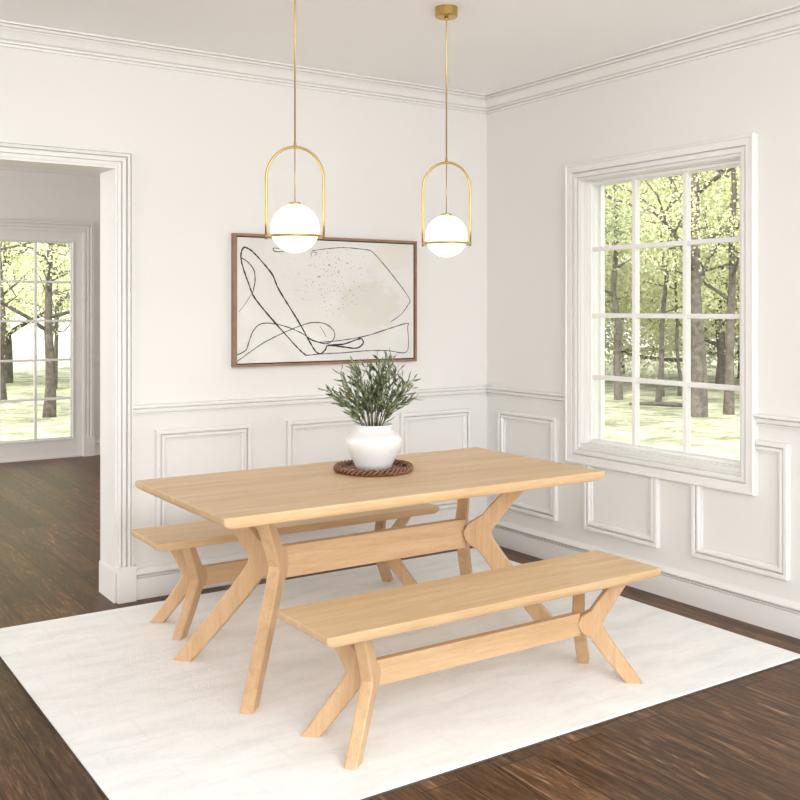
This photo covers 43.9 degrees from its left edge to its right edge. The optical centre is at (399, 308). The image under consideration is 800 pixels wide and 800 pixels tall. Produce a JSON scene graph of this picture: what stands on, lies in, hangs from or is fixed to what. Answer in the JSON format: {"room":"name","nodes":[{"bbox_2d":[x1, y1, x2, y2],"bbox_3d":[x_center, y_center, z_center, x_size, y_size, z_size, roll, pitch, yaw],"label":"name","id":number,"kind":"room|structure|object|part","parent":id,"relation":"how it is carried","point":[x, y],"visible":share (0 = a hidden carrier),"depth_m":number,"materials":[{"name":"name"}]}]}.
{"room":"dining room","nodes":[
{"label":"dining room","id":0,"kind":"room"},
{"bbox_2d":[0,169,99,454],"bbox_3d":[-4.949,0.069,9.081,6.200,2.862,0.200,0,0,-34],"label":"wall","id":1,"kind":"structure","parent":0,"point":[23,194],"depth_m":10.02,"materials":[{"name":"paint"}]},
{"bbox_2d":[0,217,94,462],"bbox_3d":[-3.803,0.316,9.828,1.491,2.409,0.272,0,0,-34],"label":"door","id":2,"kind":"structure","parent":1,"relation":"in","point":[36,448],"depth_m":10.06,"materials":[{"name":"paint"}]},
{"bbox_3d":[-3.779,0.316,9.793,1.035,1.958,0.004,0,0,-34],"label":"glass","id":3,"kind":"part","parent":2,"relation":"part of","materials":[{"name":"clear glass"}]},
{"bbox_2d":[94,358,99,362],"bbox_3d":[-2.716,0.528,10.432,0.985,0.054,0.036,0,0,-34],"label":"trim","id":4,"kind":"structure","parent":1,"relation":"attached to","point":[96,360],"depth_m":10.17,"materials":[{"name":"paint"}]},
{"bbox_2d":[95,439,99,454],"bbox_3d":[-2.718,1.420,10.436,0.985,0.160,0.026,0,0,-34],"label":"baseboard","id":5,"kind":"structure","parent":1,"relation":"attached to","point":[97,442],"depth_m":10.17,"materials":[{"name":"paint"}]},
{"bbox_2d":[0,46,486,567],"bbox_3d":[-2.080,0.069,4.789,6.200,2.862,0.235,0,0,-34],"label":"wall","id":6,"kind":"structure","parent":0,"point":[202,146],"depth_m":5.47,"materials":[{"name":"paint"}]},
{"bbox_2d":[0,157,116,603],"bbox_3d":[-2.191,0.385,4.714,1.635,2.231,0.257,0,0,-34],"label":"trim","id":7,"kind":"structure","parent":6,"relation":"attached to","point":[108,174],"depth_m":5.12,"materials":[{"name":"paint"}]},
{"bbox_2d":[0,140,132,566],"bbox_3d":[-2.116,0.259,4.603,1.779,2.123,0.034,0,0,-34],"label":"trim","id":8,"kind":"structure","parent":6,"relation":"attached to","point":[123,160],"depth_m":5.07,"materials":[{"name":"paint"}]},
{"bbox_2d":[116,564,136,603],"bbox_3d":[-1.401,1.409,5.080,0.098,0.182,0.036,0,0,-34],"label":"trim","id":9,"kind":"structure","parent":6,"relation":"attached to","point":[126,577],"depth_m":5.06,"materials":[{"name":"paint"}]},
{"bbox_2d":[155,423,251,526],"bbox_3d":[-1.047,0.941,5.322,0.542,0.618,0.026,0,0,-34],"label":"trim","id":10,"kind":"structure","parent":6,"relation":"attached to","point":[245,430],"depth_m":5.26,"materials":[{"name":"paint"}]},
{"bbox_2d":[0,20,486,113],"bbox_3d":[-1.990,-1.311,4.654,6.200,0.102,0.090,0,0,-34],"label":"trim","id":11,"kind":"structure","parent":6,"relation":"attached to","point":[16,35],"depth_m":5.35,"materials":[{"name":"paint"}]},
{"bbox_2d":[137,518,473,599],"bbox_3d":[-0.397,1.420,5.757,2.325,0.160,0.026,0,0,-34],"label":"baseboard","id":12,"kind":"structure","parent":6,"relation":"attached to","point":[157,580],"depth_m":5.19,"materials":[{"name":"paint"}]},
{"bbox_2d":[133,386,486,415],"bbox_3d":[-0.402,0.522,5.748,2.344,0.054,0.036,0,0,-34],"label":"trim","id":13,"kind":"structure","parent":6,"relation":"attached to","point":[216,405],"depth_m":5.51,"materials":[{"name":"paint"}]},
{"bbox_2d":[231,233,416,367],"bbox_3d":[-0.409,-0.048,5.741,1.209,0.733,0.040,0,0,-34],"label":"framed picture","id":14,"kind":"object","parent":6,"relation":"attached to","point":[332,301],"visible":1,"depth_m":5.70,"materials":[{"name":"beige paper"}]},
{"bbox_2d":[286,415,369,465],"bbox_3d":[-0.411,0.941,5.748,0.542,0.618,0.026,0,0,-34],"label":"trim","id":15,"kind":"structure","parent":6,"relation":"attached to","point":[292,426],"depth_m":5.65,"materials":[{"name":"paint"}]},
{"bbox_2d":[399,408,470,509],"bbox_3d":[0.224,0.941,6.172,0.537,0.618,0.026,0,0,-34],"label":"trim","id":16,"kind":"structure","parent":6,"relation":"attached to","point":[464,413],"depth_m":6.18,"materials":[{"name":"paint"}]},
{"bbox_2d":[0,455,799,799],"bbox_3d":[-1.131,1.560,3.388,6.220,0.120,14.050,0,0,-34],"label":"floor","id":17,"kind":"structure","parent":0,"point":[739,739],"depth_m":3.52,"materials":[{"name":"brown wood"}]},
{"bbox_2d":[0,548,799,799],"bbox_3d":[-0.097,1.494,4.422,2.876,0.012,2.306,0,0,-34],"label":"area rug","id":18,"kind":"object","parent":17,"relation":"on","point":[143,723],"visible":0.88,"depth_m":3.84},
{"bbox_2d":[131,503,438,640],"bbox_3d":[-0.532,1.266,4.968,1.545,0.445,0.362,0,0,-34],"label":"bench","id":19,"kind":"object","parent":18,"relation":"on","point":[182,540],"visible":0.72,"depth_m":4.70,"materials":[{"name":"brown wood"}]},
{"bbox_3d":[-1.058,1.284,4.716,0.257,0.409,0.057,0,0,7],"label":"leg","id":20,"kind":"part","parent":19,"relation":"part of","materials":[{"name":"brown wood"}]},
{"bbox_3d":[-0.966,1.284,4.578,0.057,0.409,0.257,0,0,16],"label":"leg","id":21,"kind":"part","parent":19,"relation":"part of","materials":[{"name":"brown wood"}]},
{"bbox_3d":[-0.532,1.061,4.968,1.545,0.036,0.362,0,0,-34],"label":"seat","id":22,"kind":"part","parent":19,"relation":"part of","materials":[{"name":"brown wood"}]},
{"bbox_3d":[-0.099,1.284,5.358,0.057,0.409,0.257,0,0,16],"label":"leg","id":23,"kind":"part","parent":19,"relation":"part of","materials":[{"name":"brown wood"}]},
{"bbox_3d":[-0.006,1.284,5.219,0.257,0.409,0.057,0,0,7],"label":"leg","id":24,"kind":"part","parent":19,"relation":"part of","materials":[{"name":"brown wood"}]},
{"bbox_2d":[135,447,603,714],"bbox_3d":[-0.102,1.111,4.376,1.860,0.753,0.935,0,0,-34],"label":"dining table","id":25,"kind":"object","parent":18,"relation":"on","point":[239,501],"visible":0.84,"depth_m":4.18,"materials":[{"name":"brown wood"}]},
{"bbox_3d":[-0.730,1.133,4.177,0.468,0.711,0.051,0,0,12],"label":"leg","id":26,"kind":"part","parent":25,"relation":"part of","materials":[{"name":"brown wood"}]},
{"bbox_3d":[-0.526,1.133,3.872,0.051,0.711,0.468,0,0,10],"label":"leg","id":27,"kind":"part","parent":25,"relation":"part of","materials":[{"name":"brown wood"}]},
{"bbox_2d":[333,459,413,476],"bbox_3d":[-0.120,0.719,4.510,0.365,0.034,0.365,0,0,-16],"label":"wicker tray","id":28,"kind":"object","parent":25,"relation":"on","point":[401,467],"visible":0.77,"depth_m":4.39,"materials":[{"name":"brown wicker"}]},
{"bbox_2d":[345,422,401,469],"bbox_3d":[-0.120,0.622,4.510,0.260,0.199,0.260,0,0,-34],"label":"vase","id":29,"kind":"object","parent":28,"relation":"on","point":[373,447],"visible":0.94,"depth_m":4.42,"materials":[{"name":"white ceramic"}]},
{"bbox_2d":[318,346,420,425],"bbox_3d":[-0.131,0.365,4.510,0.483,0.396,0.301,0,0,-9],"label":"plant","id":30,"kind":"object","parent":29,"relation":"on","point":[376,393],"visible":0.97,"depth_m":4.49,"materials":[{"name":"green plant"}]},
{"bbox_3d":[0.322,1.133,4.880,0.051,0.711,0.468,0,0,10],"label":"leg","id":31,"kind":"part","parent":25,"relation":"part of","materials":[{"name":"brown wood"}]},
{"bbox_3d":[0.525,1.133,4.575,0.468,0.711,0.051,0,0,12],"label":"leg","id":32,"kind":"part","parent":25,"relation":"part of","materials":[{"name":"brown wood"}]},
{"bbox_2d":[276,550,660,769],"bbox_3d":[0.312,1.266,3.716,1.545,0.445,0.362,0,0,-34],"label":"bench","id":33,"kind":"object","parent":18,"relation":"on","point":[349,625],"visible":1,"depth_m":3.61,"materials":[{"name":"brown wood"}]},
{"bbox_3d":[-0.214,1.284,3.464,0.257,0.409,0.057,0,0,7],"label":"leg","id":34,"kind":"part","parent":33,"relation":"part of","materials":[{"name":"brown wood"}]},
{"bbox_3d":[-0.122,1.284,3.326,0.057,0.409,0.257,0,0,16],"label":"leg","id":35,"kind":"part","parent":33,"relation":"part of","materials":[{"name":"brown wood"}]},
{"bbox_3d":[0.312,1.061,3.716,1.545,0.036,0.362,0,0,-34],"label":"seat","id":36,"kind":"part","parent":33,"relation":"part of","materials":[{"name":"brown wood"}]},
{"bbox_3d":[0.745,1.284,4.106,0.057,0.409,0.257,0,0,16],"label":"leg","id":37,"kind":"part","parent":33,"relation":"part of","materials":[{"name":"brown wood"}]},
{"bbox_3d":[0.838,1.284,3.967,0.257,0.409,0.057,0,0,7],"label":"leg","id":38,"kind":"part","parent":33,"relation":"part of","materials":[{"name":"brown wood"}]},
{"bbox_2d":[0,0,799,176],"bbox_3d":[-1.036,-1.487,3.451,6.450,0.250,14.050,0,0,-34],"label":"ceiling","id":39,"kind":"structure","parent":0,"point":[493,45],"depth_m":4.82,"materials":[{"name":"paint"}]},
{"bbox_2d":[265,0,324,252],"bbox_3d":[-0.438,-0.798,4.139,0.248,1.128,0.248,0,0,-6],"label":"pendant lamp","id":40,"kind":"object","parent":39,"relation":"hanging from","point":[294,227],"visible":1,"depth_m":4.09,"materials":[{"name":"white glass"}]},
{"bbox_3d":[-0.438,-0.336,4.139,0.204,0.204,0.204,0,0,-6],"label":"glass globe","id":41,"kind":"part","parent":40,"relation":"part of","materials":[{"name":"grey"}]},
{"bbox_3d":[-0.438,-0.998,4.139,0.020,0.640,0.020,0,0,-6],"label":"rod","id":42,"kind":"part","parent":40,"relation":"part of","materials":[{"name":"gold metal"}]},
{"bbox_3d":[-0.438,-0.486,4.139,0.248,0.391,0.011,0,0,-6],"label":"arch frame","id":43,"kind":"part","parent":40,"relation":"part of","materials":[{"name":"gold metal"}]},
{"bbox_2d":[422,4,470,256],"bbox_3d":[0.210,-0.798,4.484,0.224,1.128,0.224,0,0,6],"label":"pendant lamp","id":44,"kind":"object","parent":39,"relation":"hanging from","point":[446,235],"visible":1,"depth_m":4.44,"materials":[{"name":"white glass"}]},
{"bbox_3d":[0.210,-0.329,4.484,0.190,0.190,0.190,0,0,6],"label":"glass globe","id":45,"kind":"part","parent":44,"relation":"part of","materials":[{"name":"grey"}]},
{"bbox_3d":[0.210,-0.991,4.484,0.020,0.654,0.020,0,0,6],"label":"rod","id":46,"kind":"part","parent":44,"relation":"part of","materials":[{"name":"gold metal"}]},
{"bbox_3d":[0.210,-0.475,4.484,0.224,0.384,0.011,0,0,6],"label":"arch frame","id":47,"kind":"part","parent":44,"relation":"part of","materials":[{"name":"gold metal"}]},
{"bbox_2d":[487,33,799,602],"bbox_3d":[2.953,0.069,2.981,0.160,2.862,8.835,0,0,-34],"label":"wall","id":48,"kind":"structure","parent":0,"point":[755,88],"depth_m":5.31,"materials":[{"name":"paint"}]},
{"bbox_2d":[486,386,564,402],"bbox_3d":[0.758,0.522,6.090,0.036,0.054,0.757,0,0,-34],"label":"trim","id":49,"kind":"structure","parent":48,"relation":"attached to","point":[492,390],"depth_m":6.06,"materials":[{"name":"paint"}]},
{"bbox_2d":[497,409,557,520],"bbox_3d":[0.774,0.944,6.074,0.026,0.612,0.539,0,0,-34],"label":"trim","id":50,"kind":"structure","parent":48,"relation":"attached to","point":[502,415],"depth_m":5.99,"materials":[{"name":"paint"}]},
{"bbox_2d":[583,465,659,547],"bbox_3d":[1.203,1.071,5.432,0.026,0.369,0.546,0,0,-34],"label":"trim","id":51,"kind":"structure","parent":48,"relation":"attached to","point":[652,540],"depth_m":5.36,"materials":[{"name":"paint"}]},
{"bbox_2d":[485,4,799,113],"bbox_3d":[2.915,-1.311,2.814,0.090,0.102,8.600,0,0,-34],"label":"trim","id":52,"kind":"structure","parent":48,"relation":"attached to","point":[784,22],"depth_m":5.17,"materials":[{"name":"paint"}]},
{"bbox_2d":[492,520,799,638],"bbox_3d":[2.941,1.420,2.832,0.026,0.160,8.600,0,0,-34],"label":"baseboard","id":53,"kind":"structure","parent":48,"relation":"attached to","point":[764,610],"depth_m":5.01,"materials":[{"name":"paint"}]},
{"bbox_2d":[565,133,757,496],"bbox_3d":[1.400,0.026,5.288,0.209,1.723,1.293,0,0,-34],"label":"window","id":54,"kind":"structure","parent":48,"relation":"in","point":[585,182],"depth_m":5.39,"materials":[{"name":"paint"}]},
{"bbox_3d":[1.408,0.019,5.293,0.040,1.498,1.080,0,0,-34],"label":"sash","id":55,"kind":"part","parent":54,"relation":"part of","materials":[{"name":"paint"}]},
{"bbox_3d":[1.456,0.019,5.325,0.075,1.678,1.260,0,0,-34],"label":"casing","id":56,"kind":"part","parent":54,"relation":"part of","materials":[{"name":"paint"}]},
{"bbox_2d":[691,440,789,580],"bbox_3d":[1.633,0.935,4.790,0.026,0.630,0.553,0,0,-34],"label":"trim","id":57,"kind":"structure","parent":48,"relation":"attached to","point":[781,571],"depth_m":4.64,"materials":[{"name":"paint"}]},
{"bbox_2d":[753,413,799,429],"bbox_3d":[3.506,0.522,1.979,0.036,0.054,6.554,0,0,-34],"label":"trim","id":58,"kind":"structure","parent":48,"relation":"attached to","point":[789,422],"depth_m":4.60,"materials":[{"name":"paint"}]},
{"label":"outside","id":59,"kind":"structure","parent":0,"visible":0},
{"bbox_2d":[0,346,739,458],"bbox_3d":[4.124,2.709,42.474,74.000,1.618,92.000,0,0,-34],"label":"ground","id":60,"kind":"structure","parent":59,"point":[718,433],"depth_m":18.56,"materials":[{"name":"green plant"}]},
{"bbox_2d":[0,241,68,338],"bbox_3d":[-12.025,-2.810,24.226,7.535,10.220,7.901,0,0,-5],"label":"dense tree","id":61,"kind":"object","parent":60,"relation":"on","point":[8,243],"visible":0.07,"depth_m":26.10,"materials":[{"name":"green plant"}]},
{"bbox_2d":[0,242,69,417],"bbox_3d":[-6.468,-0.647,18.163,4.360,5.495,4.873,0,0,33],"label":"tree","id":62,"kind":"object","parent":60,"relation":"on","point":[49,406],"visible":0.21,"depth_m":18.15,"materials":[{"name":"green plant"}]},
{"bbox_2d":[0,242,69,402],"bbox_3d":[-8.595,-0.806,20.636,3.853,5.812,4.237,0,0,-34],"label":"tree","id":63,"kind":"object","parent":60,"relation":"on","point":[3,316],"visible":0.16,"depth_m":20.71,"materials":[{"name":"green plant"}]},
{"bbox_2d":[0,241,69,279],"bbox_3d":[-7.330,-1.605,15.114,5.220,7.410,5.172,0,0,-34],"label":"tree","id":64,"kind":"object","parent":60,"relation":"on","point":[7,247],"visible":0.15,"depth_m":14.90,"materials":[{"name":"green plant"}]},
{"bbox_2d":[1,242,69,382],"bbox_3d":[-11.046,-3.554,26.794,8.665,11.752,9.086,0,0,38],"label":"dense tree","id":65,"kind":"object","parent":60,"relation":"on","point":[8,351],"visible":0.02,"depth_m":27.48,"materials":[{"name":"green plant"}]},
{"bbox_2d":[1,243,69,315],"bbox_3d":[-15.072,-4.298,30.212,10.271,13.285,9.796,0,0,29],"label":"dense tree","id":66,"kind":"object","parent":60,"relation":"on","point":[31,243],"visible":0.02,"depth_m":30.98,"materials":[{"name":"green plant"}]},
{"bbox_2d":[2,243,69,388],"bbox_3d":[-8.932,-1.204,25.031,4.891,6.609,4.862,0,0,-45],"label":"tree","id":67,"kind":"object","parent":60,"relation":"on","point":[5,287],"visible":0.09,"depth_m":24.30,"materials":[{"name":"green plant"}]},
{"bbox_2d":[3,243,69,334],"bbox_3d":[-7.295,-2.810,27.697,7.901,10.220,7.535,0,0,-7],"label":"dense tree","id":68,"kind":"object","parent":60,"relation":"on","point":[25,262],"visible":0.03,"depth_m":24.98,"materials":[{"name":"green plant"}]},
{"bbox_2d":[605,181,675,338],"bbox_3d":[4.716,-2.918,29.799,7.445,10.466,7.390,0,0,18],"label":"dense tree","id":69,"kind":"object","parent":60,"relation":"on","point":[613,326],"visible":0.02,"depth_m":30.16,"materials":[{"name":"green plant"}]},
{"bbox_2d":[629,401,682,406],"bbox_3d":[5.192,1.895,19.749,1.237,0.095,0.113,0,0,21],"label":"fallen log","id":70,"kind":"object","parent":60,"relation":"on","point":[647,403],"visible":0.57,"depth_m":19.71,"materials":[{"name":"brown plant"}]},
{"bbox_2d":[605,176,709,364],"bbox_3d":[4.902,-2.558,26.642,6.768,9.515,6.718,0,0,-34],"label":"dense tree","id":71,"kind":"object","parent":60,"relation":"on","point":[608,302],"visible":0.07,"depth_m":26.06,"materials":[{"name":"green plant"}]},
{"bbox_2d":[605,172,727,396],"bbox_3d":[5.918,-0.641,21.879,3.605,5.581,3.061,0,0,-34],"label":"tree","id":72,"kind":"object","parent":60,"relation":"on","point":[641,251],"visible":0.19,"depth_m":21.84,"materials":[{"name":"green plant"}]},
{"bbox_2d":[605,167,739,416],"bbox_3d":[5.499,-2.459,18.275,6.447,9.117,5.351,0,0,-34],"label":"tree","id":73,"kind":"object","parent":60,"relation":"on","point":[699,396],"visible":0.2,"depth_m":18.11,"materials":[{"name":"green plant"}]},
{"bbox_2d":[605,167,739,383],"bbox_3d":[8.635,-2.227,24.958,6.430,9.039,6.382,0,0,28],"label":"dense tree","id":74,"kind":"object","parent":60,"relation":"on","point":[721,345],"visible":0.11,"depth_m":24.58,"materials":[{"name":"green plant"}]},
{"bbox_2d":[605,170,739,401],"bbox_3d":[5.558,-1.729,20.176,5.610,7.657,4.792,0,0,-31],"label":"tree","id":75,"kind":"object","parent":60,"relation":"on","point":[659,389],"visible":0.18,"depth_m":20.48,"materials":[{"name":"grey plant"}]},
{"bbox_2d":[605,177,739,399],"bbox_3d":[4.691,-1.882,21.804,5.806,7.964,4.982,0,0,-34],"label":"tree","id":76,"kind":"object","parent":60,"relation":"on","point":[618,391],"visible":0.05,"depth_m":21.65,"materials":[{"name":"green plant"}]},
{"bbox_2d":[605,167,739,384],"bbox_3d":[7.585,-2.910,27.067,7.901,10.220,7.535,0,0,-13],"label":"dense tree","id":77,"kind":"object","parent":60,"relation":"on","point":[643,357],"visible":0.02,"depth_m":27.02,"materials":[{"name":"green plant"}]},
{"bbox_2d":[605,183,739,380],"bbox_3d":[10.238,-3.802,29.452,9.481,12.263,9.042,0,0,-41],"label":"dense tree","id":78,"kind":"object","parent":60,"relation":"on","point":[710,352],"visible":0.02,"depth_m":28.57,"materials":[{"name":"green plant"}]},
{"bbox_2d":[606,180,738,373],"bbox_3d":[8.144,-4.050,33.486,9.876,12.774,9.419,0,0,11],"label":"dense tree","id":79,"kind":"object","parent":60,"relation":"on","point":[713,359],"visible":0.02,"depth_m":32.76,"materials":[{"name":"green plant"}]},
{"bbox_2d":[608,172,739,395],"bbox_3d":[6.259,-0.639,22.497,2.972,5.579,2.406,0,0,18],"label":"tree","id":80,"kind":"object","parent":60,"relation":"on","point":[679,392],"visible":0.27,"depth_m":22.21,"materials":[{"name":"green plant"}]},
{"bbox_2d":[609,168,739,414],"bbox_3d":[6.588,-2.043,18.408,4.911,8.285,5.442,0,0,5],"label":"tree","id":81,"kind":"object","parent":60,"relation":"on","point":[729,396],"visible":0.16,"depth_m":18.49,"materials":[{"name":"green plant"}]},
{"bbox_2d":[645,171,739,322],"bbox_3d":[10.299,-2.688,25.501,7.107,9.991,7.054,0,0,-27],"label":"dense tree","id":82,"kind":"object","parent":60,"relation":"on","point":[739,171],"visible":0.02,"depth_m":25.49,"materials":[{"name":"green plant"}]},
{"bbox_2d":[678,195,739,340],"bbox_3d":[11.241,-2.810,24.468,7.535,10.220,7.901,0,0,45],"label":"dense tree","id":83,"kind":"object","parent":60,"relation":"on","point":[718,277],"visible":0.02,"depth_m":24.42,"materials":[{"name":"green plant"}]}
]}

